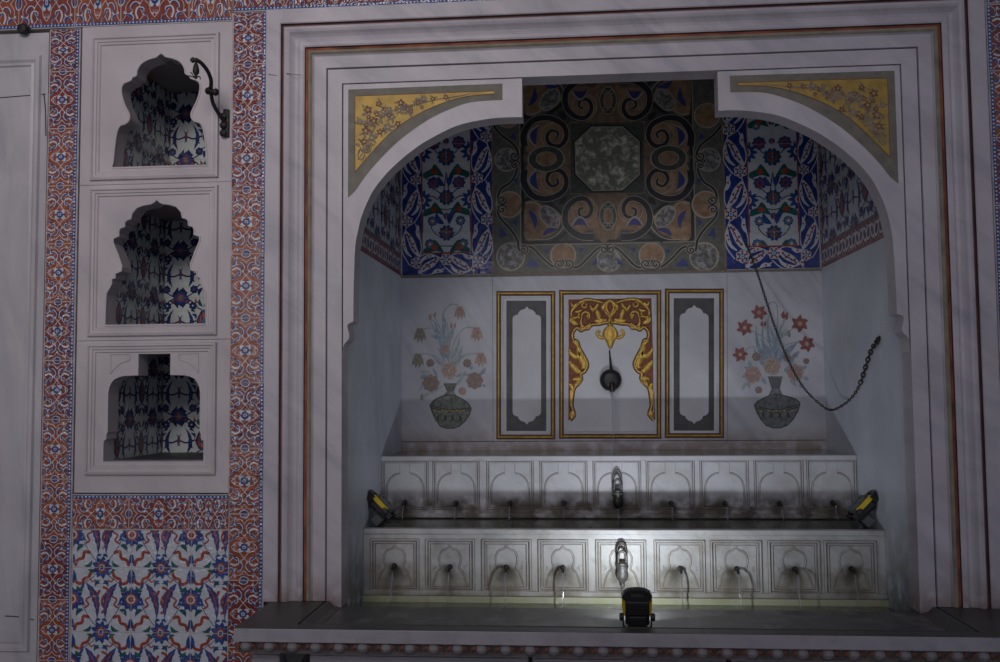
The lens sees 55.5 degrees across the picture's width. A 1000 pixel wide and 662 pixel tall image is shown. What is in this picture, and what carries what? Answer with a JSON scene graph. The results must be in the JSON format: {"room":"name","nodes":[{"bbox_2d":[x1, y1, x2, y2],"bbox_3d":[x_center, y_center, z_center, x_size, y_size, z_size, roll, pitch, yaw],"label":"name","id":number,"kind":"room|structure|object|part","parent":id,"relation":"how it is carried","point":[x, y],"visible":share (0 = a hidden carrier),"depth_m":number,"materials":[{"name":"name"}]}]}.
{"room":"palace fountain room","nodes":[
{"label":"palace fountain room","id":0,"kind":"room"},
{"bbox_2d":[324,200,401,608],"bbox_3d":[-0.683,-0.025,4.905,0.110,3.060,1.281,-1,-3,5],"label":"wall","id":1,"kind":"structure","parent":0,"point":[374,361],"depth_m":4.69,"materials":[{"name":"stone"}]},
{"bbox_2d":[361,170,400,275],"bbox_3d":[-0.634,-0.951,4.954,0.003,1.186,1.282,-1,-3,5],"label":"tilework","id":2,"kind":"object","parent":1,"relation":"attached to","point":[383,244],"visible":0.19,"depth_m":5.15,"materials":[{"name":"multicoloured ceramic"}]},
{"bbox_2d":[0,31,973,661],"bbox_3d":[-0.254,-0.069,4.568,6.800,3.900,0.869,-1,-3,5],"label":"wall","id":3,"kind":"structure","parent":0,"point":[307,657],"depth_m":4.12,"materials":[{"name":"paint"}]},
{"bbox_2d":[0,23,49,661],"bbox_3d":[-2.809,0.249,4.284,1.545,3.276,0.070,-1,-3,5],"label":"marble panel","id":4,"kind":"object","parent":3,"relation":"attached to","point":[24,59],"depth_m":4.25,"materials":[{"name":"white stone"}]},
{"bbox_3d":[-2.167,-1.370,4.315,0.060,0.052,0.044,-1,-3,5],"label":"metal knob","id":5,"kind":"part","parent":4,"relation":"part of","materials":[{"name":"black metal"}]},
{"bbox_2d":[37,28,82,661],"bbox_3d":[-1.961,0.250,4.232,0.146,3.252,0.032,-1,-3,5],"label":"tile border","id":6,"kind":"structure","parent":3,"relation":"attached to","point":[65,59],"depth_m":4.23,"materials":[{"name":"tile"}]},
{"bbox_2d":[0,0,232,32],"bbox_3d":[-1.838,-1.492,4.326,1.281,0.226,0.032,-1,-3,5],"label":"tile border","id":7,"kind":"structure","parent":3,"relation":"attached to","point":[39,15],"depth_m":4.31,"materials":[{"name":"tile"}]},
{"bbox_2d":[70,530,227,661],"bbox_3d":[-1.525,1.369,4.130,0.706,0.998,0.030,-1,-3,5],"label":"tilework","id":8,"kind":"object","parent":3,"relation":"attached to","point":[137,595],"visible":1,"depth_m":4.13,"materials":[{"name":"tile"}]},
{"bbox_2d":[72,493,228,529],"bbox_3d":[-1.530,0.792,4.165,0.706,0.156,0.032,-1,-3,5],"label":"tile border","id":9,"kind":"structure","parent":3,"relation":"attached to","point":[90,511],"depth_m":4.15,"materials":[{"name":"tile"}]},
{"bbox_2d":[74,339,229,492],"bbox_3d":[-1.508,0.392,4.472,0.698,0.668,0.625,-1,-3,5],"label":"wall niche","id":10,"kind":"object","parent":3,"relation":"attached to","point":[152,416],"visible":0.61,"depth_m":4.20,"materials":[{"name":"stone"}]},
{"bbox_2d":[77,182,230,340],"bbox_3d":[-1.514,-0.292,4.514,0.698,0.698,0.625,-1,-3,5],"label":"wall niche","id":11,"kind":"object","parent":3,"relation":"attached to","point":[154,259],"visible":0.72,"depth_m":4.24,"materials":[{"name":"stone"}]},
{"bbox_2d":[80,21,231,185],"bbox_3d":[-1.520,-1.003,4.557,0.698,0.724,0.625,-1,-3,5],"label":"wall niche","id":12,"kind":"object","parent":3,"relation":"attached to","point":[145,120],"visible":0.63,"depth_m":4.28,"materials":[{"name":"stone"}]},
{"bbox_2d":[189,57,229,136],"bbox_3d":[-1.248,-1.007,4.106,0.059,0.283,0.269,-1,-4,14],"label":"iron bracket","id":13,"kind":"object","parent":12,"relation":"attached to","point":[224,117],"visible":1,"depth_m":4.11,"materials":[{"name":"black metal"}]},
{"bbox_3d":[-1.247,-1.031,4.106,0.044,0.223,0.254,-1,-4,10],"label":"arm","id":14,"kind":"part","parent":13,"relation":"part of","materials":[{"name":"metal"}]},
{"bbox_3d":[-1.224,-0.923,4.212,0.040,0.128,0.036,-1,-3,5],"label":"wall plate","id":15,"kind":"part","parent":13,"relation":"part of","materials":[{"name":"metal"}]},
{"bbox_2d":[227,12,265,661],"bbox_3d":[-1.105,0.218,4.164,0.160,3.294,0.032,-1,-3,5],"label":"tile border","id":16,"kind":"structure","parent":3,"relation":"attached to","point":[247,232],"depth_m":4.17,"materials":[{"name":"tile"}]},
{"bbox_2d":[233,0,483,12],"bbox_3d":[0.538,-1.554,4.134,3.480,0.206,0.032,-1,-3,5],"label":"tile border","id":17,"kind":"structure","parent":3,"relation":"attached to","point":[239,6],"depth_m":4.23,"materials":[{"name":"tile"}]},
{"bbox_2d":[343,78,523,358],"bbox_3d":[-0.290,-0.488,4.188,0.794,1.213,0.110,-1,-3,5],"label":"arch spandrel","id":18,"kind":"object","parent":3,"relation":"attached to","point":[386,126],"visible":1,"depth_m":4.17,"materials":[{"name":"stone"}]},
{"bbox_3d":[-0.331,-0.874,4.162,0.622,0.345,0.001,-1,-3,5],"label":"gold panel","id":19,"kind":"part","parent":18,"relation":"part of","materials":[{"name":"paint"}]},
{"bbox_2d":[362,595,888,607],"bbox_3d":[0.553,1.342,4.389,2.398,0.229,0.070,-1,-3,5],"label":"curb","id":20,"kind":"object","parent":3,"relation":"attached to","point":[369,598],"visible":0.21,"depth_m":4.36,"materials":[{"name":"stone"}]},
{"bbox_2d":[363,528,887,599],"bbox_3d":[0.566,1.085,4.586,2.398,0.306,0.416,-1,-3,5],"label":"tier","id":21,"kind":"object","parent":20,"relation":"on","point":[765,559],"visible":0.99,"depth_m":4.39,"materials":[{"name":"stone"}]},
{"bbox_2d":[367,490,395,526],"bbox_3d":[-0.584,0.864,4.631,0.144,0.181,0.156,-1,-3,3],"label":"work light","id":22,"kind":"object","parent":21,"relation":"on","point":[384,509],"visible":1,"depth_m":4.58,"materials":[{"name":"black plastic"}]},
{"bbox_3d":[-0.626,0.806,4.645,0.036,0.048,0.130,-44,-9,-5],"label":"handle","id":23,"kind":"part","parent":22,"relation":"part of","materials":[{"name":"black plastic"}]},
{"bbox_3d":[-0.555,0.867,4.561,0.036,0.036,0.018,-44,-9,-5],"label":"knob","id":24,"kind":"part","parent":22,"relation":"part of","materials":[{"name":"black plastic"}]},
{"bbox_3d":[-0.550,0.839,4.636,0.013,0.099,0.099,-44,-9,-5],"label":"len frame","id":25,"kind":"part","parent":22,"relation":"part of","materials":[{"name":"grey plastic"}]},
{"bbox_3d":[-0.497,1.102,4.475,0.237,0.247,0.009,-1,-3,5],"label":"carved panel","id":26,"kind":"part","parent":21,"relation":"part of","materials":[{"name":"stone"}]},
{"bbox_3d":[-0.234,1.099,4.453,0.237,0.247,0.009,-1,-3,5],"label":"carved panel","id":27,"kind":"part","parent":21,"relation":"part of","materials":[{"name":"stone"}]},
{"bbox_3d":[0.030,1.095,4.432,0.237,0.247,0.009,-1,-3,5],"label":"carved panel","id":28,"kind":"part","parent":21,"relation":"part of","materials":[{"name":"stone"}]},
{"bbox_3d":[0.292,1.092,4.410,0.237,0.247,0.009,-1,-3,5],"label":"carved panel","id":29,"kind":"part","parent":21,"relation":"part of","materials":[{"name":"stone"}]},
{"bbox_2d":[381,455,857,518],"bbox_3d":[0.603,0.806,5.095,2.398,0.312,0.591,-1,-3,5],"label":"tier","id":30,"kind":"object","parent":21,"relation":"on","point":[752,486],"visible":0.96,"depth_m":4.81,"materials":[{"name":"stone"}]},
{"bbox_3d":[-0.490,0.794,4.902,0.245,0.256,0.006,-1,-3,5],"label":"carved panel","id":31,"kind":"part","parent":30,"relation":"part of","materials":[{"name":"stone"}]},
{"bbox_3d":[-0.226,0.790,4.880,0.245,0.256,0.006,-1,-3,5],"label":"carved panel","id":32,"kind":"part","parent":30,"relation":"part of","materials":[{"name":"stone"}]},
{"bbox_3d":[0.051,0.786,4.858,0.245,0.256,0.006,-1,-3,5],"label":"carved panel","id":33,"kind":"part","parent":30,"relation":"part of","materials":[{"name":"stone"}]},
{"bbox_3d":[0.323,0.783,4.836,0.245,0.256,0.006,-1,-3,5],"label":"carved panel","id":34,"kind":"part","parent":30,"relation":"part of","materials":[{"name":"stone"}]},
{"bbox_3d":[0.593,0.779,4.814,0.245,0.256,0.006,-1,-3,5],"label":"carved panel","id":35,"kind":"part","parent":30,"relation":"part of","materials":[{"name":"stone"}]},
{"bbox_2d":[612,469,622,512],"bbox_3d":[0.591,0.802,4.774,0.058,0.214,0.076,-1,-3,5],"label":"tap","id":36,"kind":"object","parent":30,"relation":"attached to","point":[617,493],"visible":1,"depth_m":4.75,"materials":[{"name":"grey metal"}]},
{"bbox_3d":[0.590,0.767,4.762,0.047,0.064,0.015,-1,-3,5],"label":"handle","id":37,"kind":"part","parent":36,"relation":"part of","materials":[{"name":"grey metal"}]},
{"bbox_2d":[389,449,846,455],"bbox_3d":[0.604,0.660,5.129,2.380,0.004,0.517,-1,-3,5],"label":"water","id":38,"kind":"object","parent":30,"relation":"on","point":[698,451],"visible":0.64,"depth_m":5.15,"materials":[{"name":"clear liquid"}]},
{"bbox_2d":[612,391,613,449],"bbox_3d":[0.633,0.500,5.315,0.012,0.325,0.040,-1,-3,5],"label":"water jet","id":39,"kind":"object","parent":38,"relation":"on","point":[612,391],"visible":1,"depth_m":5.31,"materials":[{"name":"white"}]},
{"bbox_3d":[0.581,0.934,4.800,2.398,0.022,0.016,-1,-3,5],"label":"foot moulding","id":40,"kind":"part","parent":30,"relation":"part of","materials":[{"name":"stone"}]},
{"bbox_3d":[0.860,0.775,4.792,0.245,0.256,0.006,-1,-3,5],"label":"carved panel","id":41,"kind":"part","parent":30,"relation":"part of","materials":[{"name":"stone"}]},
{"bbox_3d":[1.127,0.772,4.770,0.245,0.256,0.006,-1,-3,5],"label":"carved panel","id":42,"kind":"part","parent":30,"relation":"part of","materials":[{"name":"stone"}]},
{"bbox_3d":[1.394,0.768,4.748,0.245,0.256,0.006,-1,-3,5],"label":"carved panel","id":43,"kind":"part","parent":30,"relation":"part of","materials":[{"name":"stone"}]},
{"bbox_3d":[1.652,0.765,4.728,0.245,0.256,0.006,-1,-3,5],"label":"carved panel","id":44,"kind":"part","parent":30,"relation":"part of","materials":[{"name":"stone"}]},
{"bbox_3d":[0.559,1.088,4.389,0.237,0.247,0.009,-1,-3,5],"label":"carved panel","id":45,"kind":"part","parent":21,"relation":"part of","materials":[{"name":"stone"}]},
{"bbox_2d":[369,519,875,528],"bbox_3d":[0.567,0.941,4.619,2.380,0.004,0.342,-1,-3,5],"label":"ledge","id":46,"kind":"object","parent":21,"relation":"in","point":[392,523],"visible":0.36,"depth_m":4.63,"materials":[{"name":"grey stone"}]},
{"bbox_2d":[616,541,628,587],"bbox_3d":[0.560,1.067,4.353,0.058,0.207,0.076,-1,-3,5],"label":"tap","id":47,"kind":"object","parent":21,"relation":"attached to","point":[622,566],"visible":1,"depth_m":4.33,"materials":[{"name":"grey metal"}]},
{"bbox_3d":[0.558,1.030,4.340,0.047,0.060,0.015,-1,-3,5],"label":"handle","id":48,"kind":"part","parent":47,"relation":"part of","materials":[{"name":"grey metal"}]},
{"bbox_3d":[0.550,1.214,4.378,2.398,0.022,0.016,-1,-3,5],"label":"foot moulding","id":49,"kind":"part","parent":21,"relation":"part of","materials":[{"name":"stone"}]},
{"bbox_2d":[677,566,682,573],"bbox_3d":[0.825,1.092,4.340,0.025,0.029,0.060,-1,-3,5],"label":"spout","id":50,"kind":"object","parent":21,"relation":"attached to","point":[680,568],"visible":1,"depth_m":4.34,"materials":[{"name":"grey metal"}]},
{"bbox_3d":[0.827,1.084,4.367,0.237,0.247,0.009,-1,-3,5],"label":"carved panel","id":51,"kind":"part","parent":21,"relation":"part of","materials":[{"name":"stone"}]},
{"bbox_3d":[1.082,1.081,4.346,0.237,0.247,0.009,-1,-3,5],"label":"carved panel","id":52,"kind":"part","parent":21,"relation":"part of","materials":[{"name":"stone"}]},
{"bbox_2d":[734,566,739,573],"bbox_3d":[1.080,1.089,4.320,0.025,0.029,0.060,-1,-3,5],"label":"spout","id":53,"kind":"object","parent":21,"relation":"attached to","point":[736,568],"visible":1,"depth_m":4.33,"materials":[{"name":"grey metal"}]},
{"bbox_3d":[1.341,1.077,4.325,0.237,0.247,0.009,-1,-3,5],"label":"carved panel","id":54,"kind":"part","parent":21,"relation":"part of","materials":[{"name":"stone"}]},
{"bbox_2d":[792,566,798,574],"bbox_3d":[1.339,1.085,4.299,0.025,0.029,0.060,-1,-3,5],"label":"spout","id":55,"kind":"object","parent":21,"relation":"attached to","point":[794,569],"visible":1,"depth_m":4.30,"materials":[{"name":"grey metal"}]},
{"bbox_3d":[1.591,1.074,4.305,0.237,0.247,0.009,-1,-3,5],"label":"carved panel","id":56,"kind":"part","parent":21,"relation":"part of","materials":[{"name":"stone"}]},
{"bbox_2d":[848,566,855,573],"bbox_3d":[1.589,1.078,4.279,0.025,0.029,0.060,-1,-3,5],"label":"spout","id":57,"kind":"object","parent":21,"relation":"attached to","point":[851,568],"visible":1,"depth_m":4.29,"materials":[{"name":"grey metal"}]},
{"bbox_2d":[846,490,878,527],"bbox_3d":[1.703,0.833,4.445,0.144,0.181,0.156,-1,-3,7],"label":"work light","id":58,"kind":"object","parent":21,"relation":"on","point":[859,509],"visible":0.99,"depth_m":4.40,"materials":[{"name":"black plastic"}]},
{"bbox_3d":[1.669,0.809,4.455,0.013,0.099,0.099,43,-2,11],"label":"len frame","id":59,"kind":"part","parent":58,"relation":"part of","materials":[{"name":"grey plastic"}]},
{"bbox_3d":[1.663,0.837,4.380,0.036,0.036,0.018,43,-2,11],"label":"knob","id":60,"kind":"part","parent":58,"relation":"part of","materials":[{"name":"black plastic"}]},
{"bbox_3d":[1.745,0.774,4.451,0.036,0.048,0.130,43,-2,11],"label":"handle","id":61,"kind":"part","parent":58,"relation":"part of","materials":[{"name":"black plastic"}]},
{"bbox_2d":[262,0,999,612],"bbox_3d":[0.509,-0.139,4.089,3.078,2.622,0.154,-1,-3,5],"label":"frame","id":62,"kind":"object","parent":3,"relation":"attached to","point":[951,376],"visible":0.98,"depth_m":4.08,"materials":[{"name":"stone"}]},
{"bbox_2d":[714,65,909,352],"bbox_3d":[1.321,-0.510,4.057,0.760,1.213,0.110,-1,-3,5],"label":"arch spandrel","id":63,"kind":"object","parent":3,"relation":"attached to","point":[854,113],"visible":1,"depth_m":4.02,"materials":[{"name":"stone"}]},
{"bbox_3d":[1.329,-0.896,4.027,0.622,0.345,0.001,-1,-3,5],"label":"gold panel","id":64,"kind":"part","parent":63,"relation":"part of","materials":[{"name":"paint"}]},
{"bbox_2d":[984,0,999,373],"bbox_3d":[2.134,0.174,3.900,0.166,3.295,0.032,-1,-3,5],"label":"tile border","id":65,"kind":"structure","parent":3,"relation":"attached to","point":[992,7],"depth_m":3.96,"materials":[{"name":"tile"}]},
{"bbox_2d":[401,143,828,519],"bbox_3d":[0.625,-0.020,5.502,2.600,3.100,0.120,-1,-3,5],"label":"wall","id":66,"kind":"structure","parent":0,"point":[797,293],"depth_m":5.43,"materials":[{"name":"paint"}]},
{"bbox_2d":[402,125,492,275],"bbox_3d":[-0.312,-0.917,5.569,0.536,1.184,0.006,-1,-3,5],"label":"tilework","id":67,"kind":"object","parent":66,"relation":"attached to","point":[447,205],"visible":0.7,"depth_m":5.56,"materials":[{"name":"tile"}]},
{"bbox_2d":[412,304,486,428],"bbox_3d":[-0.294,0.202,5.502,0.439,0.724,0.003,-1,-3,5],"label":"mural","id":68,"kind":"object","parent":66,"relation":"attached to","point":[449,410],"visible":1,"depth_m":5.50,"materials":[{"name":"paint"}]},
{"bbox_2d":[496,291,554,438],"bbox_3d":[0.149,0.194,5.463,0.349,0.857,0.010,-1,-3,5],"label":"panel","id":69,"kind":"object","parent":66,"relation":"attached to","point":[526,320],"visible":1,"depth_m":5.46,"materials":[{"name":"white paint"}]},
{"bbox_2d":[402,277,814,443],"bbox_3d":[0.622,0.153,5.431,2.400,0.987,0.001,-1,-3,5],"label":"trim","id":70,"kind":"structure","parent":66,"relation":"attached to","point":[727,440],"depth_m":5.38,"materials":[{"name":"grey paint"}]},
{"bbox_2d":[491,79,726,273],"bbox_3d":[0.618,-0.929,5.494,1.340,1.198,0.004,-1,-3,5],"label":"panel","id":71,"kind":"object","parent":66,"relation":"attached to","point":[614,176],"visible":0.95,"depth_m":5.49,"materials":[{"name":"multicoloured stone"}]},
{"bbox_2d":[559,290,660,438],"bbox_3d":[0.629,0.187,5.418,0.594,0.855,0.022,-1,-3,5],"label":"panel","id":72,"kind":"object","parent":66,"relation":"attached to","point":[624,326],"visible":1,"depth_m":5.43,"materials":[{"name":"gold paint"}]},
{"bbox_2d":[602,326,617,348],"bbox_3d":[0.631,0.036,5.426,0.093,0.133,0.021,-1,-3,5],"label":"pendant","id":73,"kind":"object","parent":72,"relation":"attached to","point":[609,333],"depth_m":5.42,"materials":[{"name":"gold metal"}]},
{"bbox_2d":[600,350,621,391],"bbox_3d":[0.627,0.227,5.380,0.124,0.239,0.091,-1,-3,5],"label":"spout","id":74,"kind":"object","parent":72,"relation":"attached to","point":[610,379],"visible":1,"depth_m":5.36,"materials":[{"name":"black metal"}]},
{"bbox_3d":[0.626,0.179,5.396,0.017,0.140,0.051,0,-4,-14],"label":"rod","id":75,"kind":"part","parent":74,"relation":"part of","materials":[{"name":"black plastic"}]},
{"bbox_2d":[401,268,821,277],"bbox_3d":[0.617,-0.331,5.455,2.400,0.011,0.012,-1,-3,5],"label":"trim","id":76,"kind":"structure","parent":66,"relation":"attached to","point":[816,269],"depth_m":5.45,"materials":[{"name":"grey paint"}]},
{"bbox_2d":[665,289,723,437],"bbox_3d":[1.103,0.180,5.385,0.349,0.851,0.010,-1,-3,5],"label":"panel","id":77,"kind":"object","parent":66,"relation":"attached to","point":[693,318],"visible":1,"depth_m":5.39,"materials":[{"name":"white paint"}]},
{"bbox_2d":[722,117,819,269],"bbox_3d":[1.542,-0.943,5.418,0.527,1.184,0.006,-1,-3,5],"label":"tilework","id":78,"kind":"object","parent":66,"relation":"attached to","point":[771,199],"visible":0.78,"depth_m":5.41,"materials":[{"name":"tile"}]},
{"bbox_2d":[732,302,814,427],"bbox_3d":[1.542,0.191,5.351,0.459,0.713,0.003,-1,-3,5],"label":"mural","id":79,"kind":"object","parent":66,"relation":"attached to","point":[775,410],"visible":0.94,"depth_m":5.35,"materials":[{"name":"paint"}]},
{"bbox_2d":[820,151,933,622],"bbox_3d":[1.819,-0.058,4.701,0.110,3.060,1.281,-1,-3,5],"label":"wall","id":80,"kind":"structure","parent":0,"point":[870,427],"depth_m":4.48,"materials":[{"name":"stone"}]},
{"bbox_2d":[745,242,880,410],"bbox_3d":[1.626,-0.063,4.864,0.151,0.944,1.078,1,-4,-18],"label":"chain","id":81,"kind":"object","parent":80,"relation":"hanging from","point":[876,341],"visible":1,"depth_m":4.97,"materials":[{"name":"metal"}]},
{"bbox_2d":[818,143,883,267],"bbox_3d":[1.754,-0.983,4.759,0.003,1.186,1.282,-1,-3,5],"label":"tilework","id":82,"kind":"object","parent":80,"relation":"attached to","point":[849,204],"visible":0.26,"depth_m":4.92,"materials":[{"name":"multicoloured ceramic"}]},
{"bbox_3d":[0.248,1.690,0.586,10.000,0.100,7.300,-1,-3,5],"label":"floor","id":83,"kind":"structure","parent":0,"visible":0},
{"bbox_2d":[252,653,287,661],"bbox_3d":[-0.894,1.545,3.832,0.111,0.602,0.345,-1,-3,5],"label":"panel","id":84,"kind":"object","parent":83,"relation":"on","point":[256,657],"visible":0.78,"depth_m":3.69,"materials":[{"name":"stone"}]},
{"bbox_3d":[-0.910,1.270,3.682,0.103,0.032,0.011,-1,-3,5],"label":"moulding","id":85,"kind":"part","parent":84,"relation":"part of","materials":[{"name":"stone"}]},
{"bbox_2d":[283,653,305,661],"bbox_3d":[-0.801,1.538,3.725,0.098,0.600,0.045,-1,-3,5],"label":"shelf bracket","id":86,"kind":"object","parent":83,"relation":"on","point":[291,657],"visible":0.36,"depth_m":3.72,"materials":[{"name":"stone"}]},
{"bbox_2d":[310,654,532,661],"bbox_3d":[-0.298,1.537,3.784,0.847,0.602,0.345,-1,-3,5],"label":"panel","id":87,"kind":"object","parent":83,"relation":"on","point":[313,657],"visible":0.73,"depth_m":3.64,"materials":[{"name":"stone"}]},
{"bbox_2d":[533,657,725,661],"bbox_3d":[0.499,1.526,3.719,0.724,0.602,0.345,-1,-3,5],"label":"panel","id":88,"kind":"object","parent":83,"relation":"on","point":[535,659],"visible":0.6,"depth_m":3.57,"materials":[{"name":"stone"}]},
{"bbox_2d":[234,601,999,661],"bbox_3d":[0.536,1.175,3.744,3.074,0.100,0.503,-1,-3,5],"label":"shelf","id":89,"kind":"object","parent":88,"relation":"on","point":[300,627],"visible":1,"depth_m":3.58,"materials":[{"name":"stone"}]},
{"bbox_2d":[360,601,893,611],"bbox_3d":[0.535,1.244,4.178,2.380,0.004,0.361,-1,-3,5],"label":"water","id":90,"kind":"object","parent":89,"relation":"in","point":[365,603],"visible":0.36,"depth_m":4.31,"materials":[{"name":"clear liquid"}]},
{"bbox_2d":[390,570,392,604],"bbox_3d":[-0.502,1.187,4.396,0.011,0.155,0.051,-1,-3,5],"label":"water jet","id":91,"kind":"object","parent":90,"relation":"on","point":[391,570],"visible":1,"depth_m":4.39,"materials":[{"name":"white"}]},
{"bbox_2d":[447,571,449,605],"bbox_3d":[-0.239,1.185,4.374,0.011,0.151,0.051,-1,-3,5],"label":"water jet","id":92,"kind":"object","parent":90,"relation":"on","point":[448,571],"visible":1,"depth_m":4.37,"materials":[{"name":"white"}]},
{"bbox_2d":[504,572,506,606],"bbox_3d":[0.025,1.181,4.352,0.012,0.151,0.051,-1,-3,5],"label":"water jet","id":93,"kind":"object","parent":90,"relation":"on","point":[505,572],"visible":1,"depth_m":4.34,"materials":[{"name":"white"}]},
{"bbox_2d":[562,572,563,606],"bbox_3d":[0.287,1.178,4.331,0.011,0.151,0.051,-1,-3,5],"label":"water jet","id":94,"kind":"object","parent":90,"relation":"on","point":[562,572],"visible":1,"depth_m":4.32,"materials":[{"name":"white"}]},
{"bbox_2d":[680,573,683,607],"bbox_3d":[0.822,1.171,4.287,0.012,0.151,0.051,-1,-3,5],"label":"water jet","id":95,"kind":"object","parent":90,"relation":"on","point":[680,573],"visible":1,"depth_m":4.28,"materials":[{"name":"white"}]},
{"bbox_2d":[738,573,741,608],"bbox_3d":[1.077,1.167,4.267,0.011,0.151,0.051,-1,-3,5],"label":"water jet","id":96,"kind":"object","parent":90,"relation":"on","point":[738,573],"visible":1,"depth_m":4.26,"materials":[{"name":"white"}]},
{"bbox_2d":[797,574,800,609],"bbox_3d":[1.336,1.164,4.246,0.011,0.151,0.051,-1,-3,5],"label":"water jet","id":97,"kind":"object","parent":90,"relation":"on","point":[797,574],"visible":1,"depth_m":4.24,"materials":[{"name":"white"}]},
{"bbox_2d":[854,573,858,609],"bbox_3d":[1.586,1.158,4.225,0.012,0.155,0.051,-1,-3,5],"label":"water jet","id":98,"kind":"object","parent":90,"relation":"on","point":[855,576],"visible":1,"depth_m":4.21,"materials":[{"name":"white"}]},
{"bbox_2d":[326,606,944,630],"bbox_3d":[0.503,1.185,3.797,2.398,0.055,0.400,-1,-3,5],"label":"stone ledge","id":99,"kind":"object","parent":89,"relation":"on","point":[671,618],"depth_m":3.84,"materials":[{"name":"stone"}]},
{"bbox_2d":[619,587,654,626],"bbox_3d":[0.533,1.072,3.697,0.140,0.152,0.098,-1,-3,6],"label":"work light","id":100,"kind":"object","parent":89,"relation":"on","point":[636,601],"visible":0.88,"depth_m":3.67,"materials":[{"name":"black plastic"}]},
{"bbox_3d":[0.531,1.019,3.686,0.116,0.048,0.039,-1,-3,6],"label":"handle","id":101,"kind":"part","parent":100,"relation":"part of","materials":[{"name":"black plastic"}]},
{"bbox_2d":[628,604,646,623],"bbox_3d":[0.530,1.091,3.665,0.072,0.077,0.023,-1,-3,6],"label":"floodlight","id":102,"kind":"object","parent":100,"relation":"in","point":[637,613],"depth_m":3.66,"materials":[{"name":"black plastic"}]},
{"bbox_2d":[726,660,852,661],"bbox_3d":[1.276,1.515,3.656,0.798,0.602,0.345,-1,-3,5],"label":"panel","id":103,"kind":"object","parent":83,"relation":"on","point":[726,660],"visible":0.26,"depth_m":3.53,"materials":[{"name":"stone"}]},
{"bbox_3d":[1.260,1.241,3.505,0.790,0.032,0.011,-1,-3,5],"label":"moulding","id":104,"kind":"part","parent":103,"relation":"part of","materials":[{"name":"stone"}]}
]}

